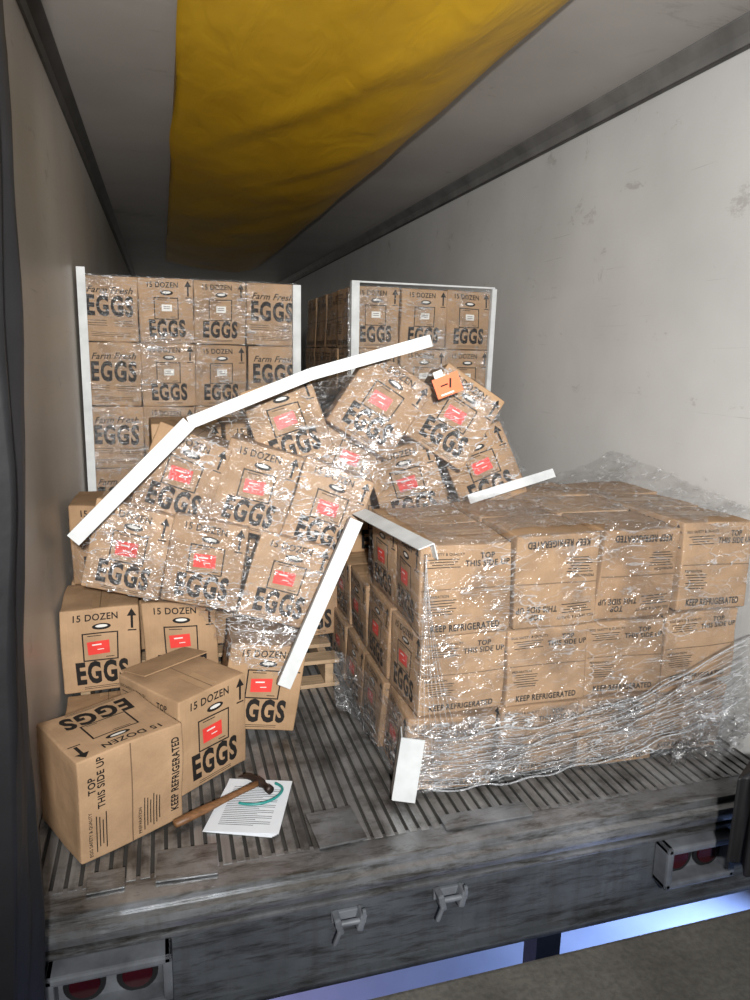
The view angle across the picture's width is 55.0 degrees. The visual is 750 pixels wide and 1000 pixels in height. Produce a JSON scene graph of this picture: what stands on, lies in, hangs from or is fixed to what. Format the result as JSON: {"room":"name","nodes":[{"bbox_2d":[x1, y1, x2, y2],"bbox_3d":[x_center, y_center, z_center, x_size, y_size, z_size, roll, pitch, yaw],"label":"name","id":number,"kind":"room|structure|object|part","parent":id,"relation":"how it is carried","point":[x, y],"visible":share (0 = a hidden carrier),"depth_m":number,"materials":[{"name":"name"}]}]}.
{"room":"truck trailer interior","nodes":[
{"label":"truck trailer interior","id":0,"kind":"room"},
{"bbox_2d":[0,0,45,999],"bbox_3d":[-1.006,0.056,1.390,0.809,3.600,0.304,-2,12,-16],"label":"door","id":1,"kind":"structure","parent":0,"point":[22,909],"depth_m":1.47,"materials":[{"name":"grey metal"}]},
{"bbox_2d":[3,0,129,823],"bbox_3d":[-2.570,-1.381,7.087,0.060,2.740,11.700,-2,12,-16],"label":"wall","id":2,"kind":"structure","parent":0,"point":[63,225],"depth_m":2.75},
{"bbox_2d":[16,0,135,276],"bbox_3d":[-2.488,-2.625,6.853,0.055,0.085,11.700,-2,12,-16],"label":"trim","id":3,"kind":"structure","parent":2,"relation":"attached to","point":[33,13],"depth_m":3.40,"materials":[{"name":"grey metal"}]},
{"bbox_2d":[39,633,749,895],"bbox_3d":[-1.375,-0.069,7.736,2.620,0.080,11.660,-2,12,-16],"label":"floor","id":4,"kind":"structure","parent":0,"point":[330,760],"depth_m":2.48,"materials":[{"name":"metal"}]},
{"bbox_2d":[86,867,124,895],"bbox_3d":[-0.745,1.058,1.994,0.102,0.006,0.089,-2,12,-16],"label":"plates","id":5,"kind":"object","parent":4,"relation":"on","point":[113,879],"depth_m":1.99,"materials":[{"name":"metal"}]},
{"bbox_2d":[37,692,183,863],"bbox_3d":[-0.817,0.842,2.236,0.301,0.333,0.337,12,16,43],"label":"box","id":6,"kind":"object","parent":4,"relation":"on","point":[110,770],"visible":0.99,"depth_m":2.14,"materials":[{"name":"cardboard"}]},
{"bbox_2d":[119,647,244,794],"bbox_3d":[-0.681,0.759,2.557,0.351,0.372,0.293,10,14,37],"label":"box","id":7,"kind":"object","parent":4,"relation":"on","point":[204,695],"visible":0.76,"depth_m":2.47,"materials":[{"name":"cardboard"}]},
{"bbox_2d":[155,843,217,882],"bbox_3d":[-0.541,1.046,2.074,0.174,0.006,0.143,-2,12,-16],"label":"plates","id":8,"kind":"object","parent":4,"relation":"on","point":[199,860],"depth_m":2.07,"materials":[{"name":"metal"}]},
{"bbox_2d":[76,266,300,490],"bbox_3d":[-1.142,-0.406,4.524,1.164,1.859,1.107,-2,12,-16],"label":"pallet stack","id":9,"kind":"object","parent":4,"relation":"on","point":[150,347],"visible":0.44,"depth_m":3.91,"materials":[{"name":"brown cardboard"}]},
{"bbox_2d":[173,773,273,827],"bbox_3d":[-0.503,0.973,2.334,0.331,0.038,0.137,-9,15,-42],"label":"hammer","id":10,"kind":"object","parent":4,"relation":"on","point":[257,781],"visible":1,"depth_m":2.33,"materials":[{"name":"brown wood"}]},
{"bbox_2d":[202,779,291,837],"bbox_3d":[-0.404,0.994,2.341,0.236,0.005,0.293,2,11,3],"label":"paper sheets","id":11,"kind":"object","parent":4,"relation":"on","point":[265,820],"visible":0.82,"depth_m":2.30,"materials":[{"name":"white paper"}]},
{"bbox_2d":[238,782,283,805],"bbox_3d":[-0.365,0.979,2.374,0.069,0.009,0.164,11,15,41],"label":"cord","id":12,"kind":"object","parent":11,"relation":"on","point":[276,783],"visible":1,"depth_m":2.35,"materials":[{"name":"teal plastic"}]},
{"bbox_2d":[59,335,555,730],"bbox_3d":[-0.328,0.035,3.268,2.015,1.527,1.486,-2,12,-16],"label":"boxes","id":13,"kind":"object","parent":4,"relation":"on","point":[238,532],"visible":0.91,"depth_m":2.75,"materials":[{"name":"cardboard"}]},
{"bbox_2d":[441,378,450,387],"bbox_3d":[0.263,-0.434,2.666,0.040,0.035,0.002,0,11,-4],"label":"print","id":14,"kind":"object","parent":13,"relation":"attached to","point":[445,382],"depth_m":2.67,"materials":[{"name":"black"}]},
{"bbox_2d":[306,805,366,848],"bbox_3d":[-0.123,1.020,2.246,0.160,0.006,0.184,-2,12,-16],"label":"plates","id":15,"kind":"object","parent":4,"relation":"on","point":[335,826],"depth_m":2.24,"materials":[{"name":"metal"}]},
{"bbox_2d":[44,773,739,926],"bbox_3d":[0.255,1.049,2.245,2.700,0.030,0.110,-2,12,-16],"label":"sill","id":16,"kind":"structure","parent":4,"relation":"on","point":[138,894],"depth_m":2.15,"materials":[{"name":"metal"}]},
{"bbox_2d":[45,800,749,999],"bbox_3d":[0.262,1.244,2.245,2.800,0.365,0.101,-2,12,-16],"label":"plate","id":17,"kind":"object","parent":4,"relation":"attached to","point":[284,955],"depth_m":2.18,"materials":[{"name":"paint"}]},
{"bbox_2d":[45,937,173,999],"bbox_3d":[-0.708,1.295,1.931,0.320,0.155,0.070,-2,12,-16],"label":"tail light housing","id":18,"kind":"object","parent":17,"relation":"attached to","point":[141,971],"visible":0.94,"depth_m":1.93,"materials":[{"name":"grey metal"}]},
{"bbox_3d":[-0.078,1.242,2.117,0.103,0.104,0.050,-2,12,-16],"label":"latch bracket","id":19,"kind":"part","parent":17,"relation":"part of","materials":[{"name":"grey metal"}]},
{"bbox_3d":[0.266,1.107,2.213,2.740,0.084,0.085,-2,12,-16],"label":"rounded lip","id":20,"kind":"part","parent":17,"relation":"part of","materials":[{"name":"grey metal"}]},
{"bbox_3d":[0.230,1.221,2.204,0.103,0.104,0.050,-2,12,-16],"label":"latch bracket","id":21,"kind":"part","parent":17,"relation":"part of","materials":[{"name":"grey metal"}]},
{"bbox_2d":[652,828,734,889],"bbox_3d":[1.088,1.213,2.447,0.280,0.155,0.070,-2,12,-16],"label":"tail light housing","id":22,"kind":"object","parent":17,"relation":"attached to","point":[688,860],"visible":0.8,"depth_m":2.43,"materials":[{"name":"grey metal"}]},
{"bbox_2d":[306,280,496,412],"bbox_3d":[0.074,-0.456,4.920,0.889,1.850,1.392,-2,12,-16],"label":"pallet stack","id":23,"kind":"object","parent":4,"relation":"on","point":[356,319],"visible":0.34,"depth_m":4.21,"materials":[{"name":"brown cardboard"}]},
{"bbox_2d":[439,802,532,830],"bbox_3d":[0.357,1.016,2.313,0.302,0.006,0.076,-2,12,-16],"label":"plates","id":24,"kind":"object","parent":4,"relation":"on","point":[452,821],"depth_m":2.31,"materials":[{"name":"metal"}]},
{"bbox_2d":[332,455,749,802],"bbox_3d":[0.552,0.371,2.974,1.492,1.030,1.324,-2,12,-16],"label":"load","id":25,"kind":"object","parent":4,"relation":"on","point":[548,625],"visible":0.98,"depth_m":2.53,"materials":[{"name":"cardboard"}]},
{"bbox_2d":[41,0,749,283],"bbox_3d":[-1.313,-2.740,7.177,2.620,0.060,11.700,-2,12,-16],"label":"ceiling","id":26,"kind":"structure","parent":0,"point":[117,56],"depth_m":3.47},
{"bbox_2d":[165,0,568,271],"bbox_3d":[-1.058,-2.387,5.992,1.291,0.136,8.210,-2,12,-16],"label":"chute","id":27,"kind":"object","parent":26,"relation":"attached to","point":[281,108],"visible":1,"depth_m":3.17,"materials":[{"name":"fabric"}]},
{"bbox_2d":[292,49,749,757],"bbox_3d":[-0.112,-1.473,7.798,0.060,2.740,11.700,-2,12,-16],"label":"wall","id":28,"kind":"structure","parent":0,"point":[616,257],"depth_m":3.33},
{"bbox_2d":[277,11,749,283],"bbox_3d":[-0.141,-2.713,7.531,0.055,0.085,11.700,-2,12,-16],"label":"trim","id":29,"kind":"structure","parent":28,"relation":"attached to","point":[733,36],"depth_m":3.54,"materials":[{"name":"metal"}]},
{"bbox_2d":[369,909,749,999],"bbox_3d":[1.276,2.273,-0.515,10.000,1.100,5.430,-2,12,-16],"label":"floor","id":30,"kind":"structure","parent":0,"point":[708,959],"depth_m":1.85,"materials":[{"name":"concrete"}]},
{"bbox_2d":[726,761,749,876],"bbox_3d":[1.525,0.985,2.333,0.875,0.290,0.252,-2,12,-16],"label":"pad","id":31,"kind":"object","parent":30,"relation":"attached to","point":[738,851],"visible":1,"depth_m":2.23,"materials":[{"name":"black rubber"}]},
{"label":"outside","id":32,"kind":"structure","parent":0,"visible":0},
{"bbox_2d":[269,890,749,999],"bbox_3d":[-0.282,1.780,4.807,14.000,0.100,9.500,-2,12,-16],"label":"gap","id":33,"kind":"structure","parent":32,"point":[397,981],"depth_m":3.26,"materials":[{"name":"blue"}]},
{"bbox_2d":[523,933,560,962],"bbox_3d":[0.559,1.800,2.497,0.090,0.808,0.080,-2,12,-16],"label":"post","id":34,"kind":"object","parent":33,"relation":"on","point":[547,946],"visible":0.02,"depth_m":2.40,"materials":[{"name":"metal"}]}
]}

